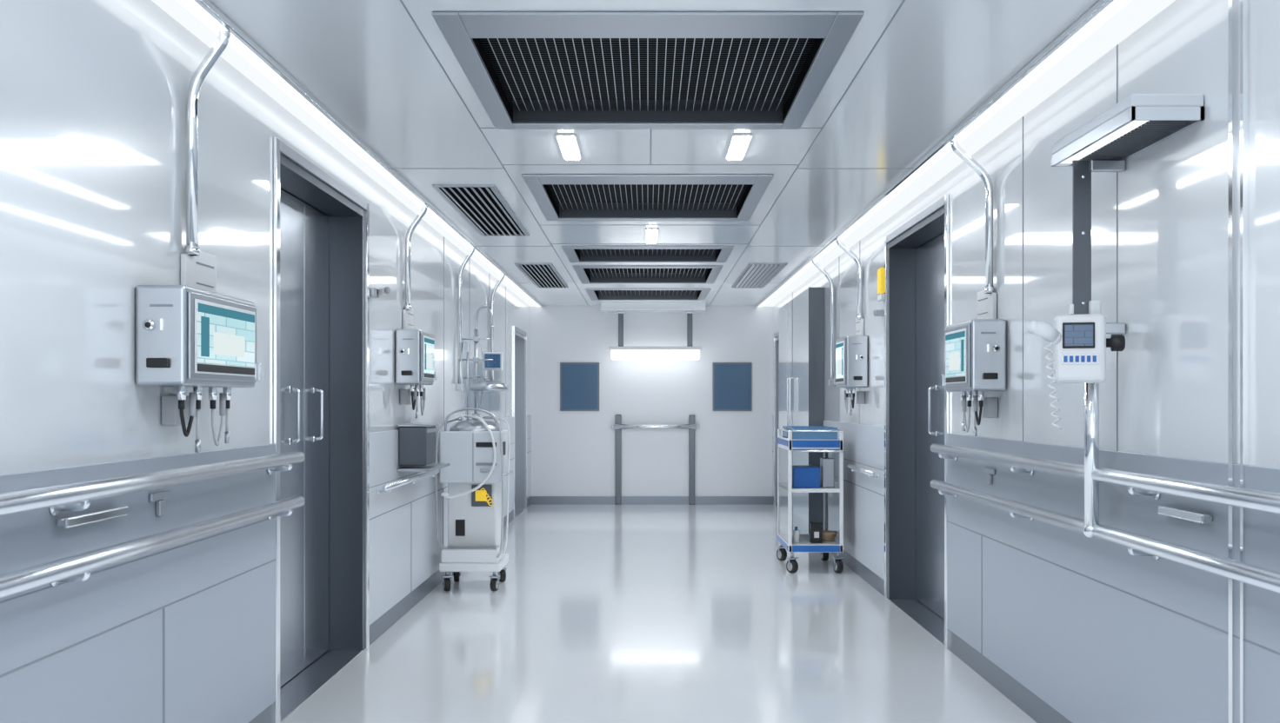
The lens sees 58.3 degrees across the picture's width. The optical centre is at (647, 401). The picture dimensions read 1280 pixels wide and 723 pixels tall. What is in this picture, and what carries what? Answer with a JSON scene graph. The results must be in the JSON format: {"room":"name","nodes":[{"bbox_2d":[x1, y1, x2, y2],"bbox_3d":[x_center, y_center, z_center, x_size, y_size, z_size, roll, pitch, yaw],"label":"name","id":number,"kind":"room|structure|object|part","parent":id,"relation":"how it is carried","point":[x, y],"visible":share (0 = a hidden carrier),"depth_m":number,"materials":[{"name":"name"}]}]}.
{"room":"hospital corridor","nodes":[
{"label":"hospital corridor","id":0,"kind":"room"},
{"bbox_2d":[0,0,531,722],"bbox_3d":[-1.768,0.000,4.950,0.364,2.800,21.900,0,0,0],"label":"wall","id":1,"kind":"structure","parent":0,"point":[93,93],"depth_m":3.65,"materials":[{"name":"white"}]},
{"bbox_2d":[56,491,170,528],"bbox_3d":[-1.567,0.333,2.755,0.040,0.075,2.070,0,0,0],"label":"drawer pull","id":2,"kind":"object","parent":1,"relation":"attached to","point":[159,498],"visible":1,"depth_m":3.29,"materials":[{"name":"silver metal"}]},
{"bbox_2d":[0,451,305,599],"bbox_3d":[-1.530,0.354,3.078,0.113,0.281,3.756,0,0,0],"label":"handrail","id":3,"kind":"object","parent":1,"relation":"attached to","point":[76,569],"visible":1,"depth_m":3.25,"materials":[{"name":"silver metal"}]},
{"bbox_2d":[135,26,261,452],"bbox_3d":[-1.508,-0.564,3.887,0.177,1.468,0.674,0,0,0],"label":"monitor","id":4,"kind":"object","parent":1,"relation":"attached to","point":[189,334],"visible":1,"depth_m":3.79,"materials":[{"name":"silver metal"}]},
{"bbox_2d":[280,188,329,687],"bbox_3d":[-1.781,0.178,5.715,0.098,2.428,1.442,0,0,0],"label":"door","id":5,"kind":"structure","parent":1,"relation":"in","point":[304,230],"depth_m":5.96,"materials":[{"name":"silver metal"}]},
{"bbox_2d":[273,137,369,722],"bbox_3d":[-1.710,0.135,5.715,0.251,2.530,1.630,0,0,0],"label":"door frame","id":6,"kind":"structure","parent":1,"relation":"attached to","point":[349,223],"depth_m":6.44,"materials":[{"name":"grey metal"}]},
{"bbox_2d":[369,286,391,298],"bbox_3d":[-1.534,-0.628,6.591,0.142,0.057,0.086,0,0,12],"label":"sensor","id":7,"kind":"object","parent":1,"relation":"attached to","point":[374,292],"visible":1,"depth_m":6.56,"materials":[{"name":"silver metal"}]},
{"bbox_2d":[377,469,439,493],"bbox_3d":[-1.542,0.513,7.435,0.089,0.060,1.664,0,0,0],"label":"handrail","id":8,"kind":"object","parent":1,"relation":"attached to","point":[386,489],"visible":0.94,"depth_m":7.16,"materials":[{"name":"silver metal"}]},
{"bbox_2d":[395,204,436,418],"bbox_3d":[-1.508,-0.594,7.505,0.177,1.408,0.550,0,0,0],"label":"monitor","id":9,"kind":"object","parent":1,"relation":"attached to","point":[415,348],"visible":0.99,"depth_m":7.36,"materials":[{"name":"silver metal"}]},
{"bbox_2d":[397,423,449,472],"bbox_3d":[-1.478,0.295,7.605,0.217,0.300,0.690,0,0,0],"label":"utility box","id":10,"kind":"object","parent":1,"relation":"attached to","point":[416,442],"visible":1,"depth_m":7.30,"materials":[{"name":"grey metal"}]},
{"bbox_2d":[455,246,475,391],"bbox_3d":[-1.522,-0.694,9.600,0.159,1.208,0.060,0,0,0],"label":"conduit","id":11,"kind":"object","parent":1,"relation":"attached to","point":[458,386],"visible":0.95,"depth_m":9.59,"materials":[{"name":"silver metal"}]},
{"bbox_2d":[490,273,505,380],"bbox_3d":[-1.522,-0.719,11.600,0.159,1.158,0.060,0,0,0],"label":"conduit","id":12,"kind":"object","parent":1,"relation":"attached to","point":[502,277],"visible":0.79,"depth_m":11.59,"materials":[{"name":"silver metal"}]},
{"bbox_2d":[513,326,526,519],"bbox_3d":[-1.710,0.250,14.350,0.251,2.300,1.400,0,0,0],"label":"door frame","id":13,"kind":"structure","parent":1,"relation":"attached to","point":[520,338],"depth_m":14.96,"materials":[{"name":"silver metal"}]},
{"bbox_2d":[530,306,773,505],"bbox_3d":[0.050,0.000,15.744,4.000,2.800,0.312,0,0,0],"label":"wall","id":14,"kind":"structure","parent":0,"point":[573,453],"depth_m":15.60,"materials":[{"name":"white paint"}]},
{"bbox_2d":[560,362,599,411],"bbox_3d":[-0.925,-0.200,15.589,0.530,0.660,0.020,0,0,0],"label":"window","id":15,"kind":"structure","parent":14,"relation":"in","point":[579,382],"depth_m":15.58,"materials":[{"name":"blue glass"}]},
{"bbox_2d":[610,414,699,505],"bbox_3d":[0.100,0.790,15.536,1.204,1.220,0.102,0,0,0],"label":"handrail","id":16,"kind":"object","parent":14,"relation":"attached to","point":[618,426],"visible":1,"depth_m":15.56,"materials":[{"name":"grey metal"}]},
{"bbox_2d":[712,362,751,411],"bbox_3d":[1.145,-0.200,15.589,0.530,0.660,0.020,0,0,0],"label":"window","id":17,"kind":"structure","parent":14,"relation":"in","point":[731,382],"depth_m":15.58,"materials":[{"name":"blue glass"}]},
{"bbox_2d":[209,0,1098,313],"bbox_3d":[0.050,-1.310,4.800,4.000,0.220,22.200,0,0,0],"label":"ceiling","id":18,"kind":"structure","parent":0,"point":[910,72],"depth_m":5.11,"materials":[{"name":"white metal"}]},
{"bbox_2d":[151,0,543,307],"bbox_3d":[-1.507,-1.286,4.800,0.178,0.028,21.600,0,0,0],"label":"strip light","id":19,"kind":"object","parent":18,"relation":"attached to","point":[202,18],"visible":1,"depth_m":5.11,"materials":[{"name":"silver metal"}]},
{"bbox_2d":[432,184,529,236],"bbox_3d":[-1.105,-1.290,7.900,0.370,0.020,2.060,0,0,0],"label":"ceiling vent","id":20,"kind":"object","parent":18,"relation":"in","point":[483,207],"visible":1,"depth_m":7.68,"materials":[{"name":"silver metal"}]},
{"bbox_2d":[514,263,568,288],"bbox_3d":[-1.075,-1.290,11.900,0.350,0.020,2.260,0,0,0],"label":"ceiling vent","id":21,"kind":"object","parent":18,"relation":"in","point":[543,276],"visible":1,"depth_m":11.77,"materials":[{"name":"silver metal"}]},
{"bbox_2d":[554,133,581,159],"bbox_3d":[-0.400,-1.291,5.840,0.099,0.018,0.544,0,0,0],"label":"recessed light","id":22,"kind":"object","parent":18,"relation":"in","point":[568,143],"visible":1,"depth_m":5.78,"materials":[{"name":"white plastic"}]},
{"bbox_2d":[431,11,864,129],"bbox_3d":[0.000,-1.344,4.625,1.440,0.112,1.610,0,0,0],"label":"ceiling vent","id":23,"kind":"object","parent":18,"relation":"in","point":[836,29],"visible":1,"depth_m":4.41,"materials":[{"name":"silver metal"}]},
{"bbox_2d":[521,174,773,220],"bbox_3d":[0.000,-1.344,7.375,1.440,0.112,1.630,0,0,0],"label":"ceiling vent","id":24,"kind":"object","parent":18,"relation":"in","point":[565,211],"visible":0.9,"depth_m":7.60,"materials":[{"name":"silver metal"}]},
{"bbox_2d":[561,246,733,262],"bbox_3d":[0.000,-1.344,10.114,1.440,0.112,1.068,0,0,0],"label":"ceiling vent","id":25,"kind":"object","parent":18,"relation":"in","point":[575,254],"visible":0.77,"depth_m":10.60,"materials":[{"name":"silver metal"}]},
{"bbox_2d":[572,266,723,283],"bbox_3d":[0.000,-1.344,11.764,1.440,0.112,1.568,0,0,0],"label":"ceiling vent","id":26,"kind":"object","parent":18,"relation":"in","point":[589,277],"visible":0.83,"depth_m":12.35,"materials":[{"name":"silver metal"}]},
{"bbox_2d":[585,288,710,300],"bbox_3d":[0.000,-1.344,13.914,1.440,0.112,1.468,0,0,0],"label":"ceiling vent","id":27,"kind":"object","parent":18,"relation":"in","point":[591,292],"visible":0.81,"depth_m":14.60,"materials":[{"name":"silver metal"}]},
{"bbox_2d":[645,228,658,243],"bbox_3d":[0.030,-1.291,8.960,0.099,0.018,0.704,0,0,0],"label":"recessed light","id":28,"kind":"object","parent":18,"relation":"in","point":[651,235],"visible":1,"depth_m":8.88,"materials":[{"name":"white plastic"}]},
{"bbox_2d":[608,311,701,359],"bbox_3d":[0.100,-0.877,15.300,1.240,0.644,0.180,0,0,0],"label":"pendant light","id":29,"kind":"object","parent":18,"relation":"hanging from","point":[620,352],"visible":1,"depth_m":15.23,"materials":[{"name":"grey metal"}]},
{"bbox_2d":[725,133,753,159],"bbox_3d":[0.460,-1.291,5.840,0.099,0.018,0.544,0,0,0],"label":"recessed light","id":30,"kind":"object","parent":18,"relation":"in","point":[739,143],"visible":1,"depth_m":5.78,"materials":[{"name":"white plastic"}]},
{"bbox_2d":[731,263,787,288],"bbox_3d":[1.130,-1.290,11.900,0.360,0.020,2.260,0,0,0],"label":"ceiling vent","id":31,"kind":"object","parent":18,"relation":"in","point":[755,276],"visible":1,"depth_m":11.71,"materials":[{"name":"silver metal"}]},
{"bbox_2d":[754,0,1175,307],"bbox_3d":[1.577,-1.286,4.800,0.238,0.028,21.600,0,0,0],"label":"strip light","id":32,"kind":"object","parent":18,"relation":"attached to","point":[1105,24],"visible":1,"depth_m":5.01,"materials":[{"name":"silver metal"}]},
{"bbox_2d":[280,505,1037,722],"bbox_3d":[0.050,1.450,4.800,4.000,0.100,22.200,0,0,0],"label":"floor","id":33,"kind":"structure","parent":0,"point":[600,614],"depth_m":6.71,"materials":[{"name":"white"}]},
{"bbox_2d":[434,306,513,591],"bbox_3d":[-1.294,0.333,8.654,0.518,2.131,0.592,0,0,0],"label":"machine","id":34,"kind":"object","parent":33,"relation":"on","point":[476,450],"visible":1,"depth_m":8.52,"materials":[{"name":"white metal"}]},
{"bbox_2d":[778,287,824,437],"bbox_3d":[1.599,0.150,12.324,0.197,2.500,2.552,0,0,0],"label":"tall cabinet","id":35,"kind":"object","parent":33,"relation":"on","point":[801,321],"visible":0.49,"depth_m":11.46,"materials":[{"name":"white metal"}]},
{"bbox_2d":[776,426,844,573],"bbox_3d":[1.360,0.806,9.679,0.468,1.183,0.876,0,0,0],"label":"cart","id":36,"kind":"object","parent":33,"relation":"on","point":[810,458],"visible":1,"depth_m":9.45,"materials":[{"name":"white metal"}]},
{"bbox_2d":[772,0,1279,722],"bbox_3d":[1.866,0.000,4.950,0.368,2.800,21.900,0,0,0],"label":"wall","id":37,"kind":"structure","parent":0,"point":[1069,626],"depth_m":4.06,"materials":[{"name":"white metal"}]},
{"bbox_2d":[773,332,778,507],"bbox_3d":[1.810,0.250,14.900,0.251,2.300,0.900,0,0,0],"label":"door frame","id":38,"kind":"structure","parent":37,"relation":"attached to","point":[776,336],"depth_m":15.26,"materials":[{"name":"silver metal"}]},
{"bbox_2d":[811,259,835,386],"bbox_3d":[1.593,-0.719,10.400,0.219,1.158,0.060,0,0,0],"label":"conduit","id":39,"kind":"object","parent":37,"relation":"attached to","point":[831,381],"visible":0.93,"depth_m":10.38,"materials":[{"name":"silver metal"}]},
{"bbox_2d":[833,237,867,415],"bbox_3d":[1.589,-0.594,9.068,0.216,1.408,0.515,0,0,0],"label":"monitor","id":40,"kind":"object","parent":37,"relation":"attached to","point":[851,351],"visible":1,"depth_m":8.91,"materials":[{"name":"silver metal"}]},
{"bbox_2d":[846,464,879,479],"bbox_3d":[1.643,0.533,8.725,0.089,0.060,0.984,0,0,0],"label":"handrail","id":41,"kind":"object","parent":37,"relation":"attached to","point":[854,469],"visible":1,"depth_m":8.57,"materials":[{"name":"silver metal"}]},
{"bbox_2d":[873,267,884,316],"bbox_3d":[1.669,-0.790,8.280,0.057,0.340,0.140,0,0,0],"label":"sign","id":42,"kind":"object","parent":37,"relation":"attached to","point":[881,271],"visible":1,"depth_m":8.25,"materials":[{"name":"yellow plastic"}]},
{"bbox_2d":[884,193,949,649],"bbox_3d":[1.810,0.115,7.325,0.251,2.570,1.710,0,0,0],"label":"door frame","id":43,"kind":"structure","parent":37,"relation":"attached to","point":[900,253],"depth_m":8.09,"materials":[{"name":"grey metal"}]},
{"bbox_2d":[915,233,944,619],"bbox_3d":[1.881,0.158,7.325,0.098,2.468,1.522,0,0,0],"label":"door","id":44,"kind":"structure","parent":37,"relation":"in","point":[930,256],"depth_m":7.67,"materials":[{"name":"silver metal"}]},
{"bbox_2d":[941,137,1006,436],"bbox_3d":[1.589,-0.564,5.652,0.216,1.468,0.504,0,0,0],"label":"monitor","id":45,"kind":"object","parent":37,"relation":"attached to","point":[975,350],"visible":0.99,"depth_m":5.58,"materials":[{"name":"silver metal"}]},
{"bbox_2d":[984,467,1212,524],"bbox_3d":[1.667,0.367,3.765,0.040,0.075,3.890,0,0,0],"label":"drawer pull","id":46,"kind":"object","parent":37,"relation":"attached to","point":[1172,512],"visible":1,"depth_m":3.56,"materials":[{"name":"silver metal"}]},
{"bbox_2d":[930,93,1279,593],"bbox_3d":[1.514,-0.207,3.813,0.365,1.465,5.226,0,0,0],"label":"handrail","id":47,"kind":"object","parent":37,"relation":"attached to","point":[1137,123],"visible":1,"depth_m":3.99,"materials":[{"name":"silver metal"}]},
{"bbox_3d":[1.514,-0.225,3.850,0.365,1.430,0.700,0,0,0],"label":"wall lamp arm","id":48,"kind":"part","parent":47,"relation":"part of","materials":[{"name":"grey metal"}]}
]}

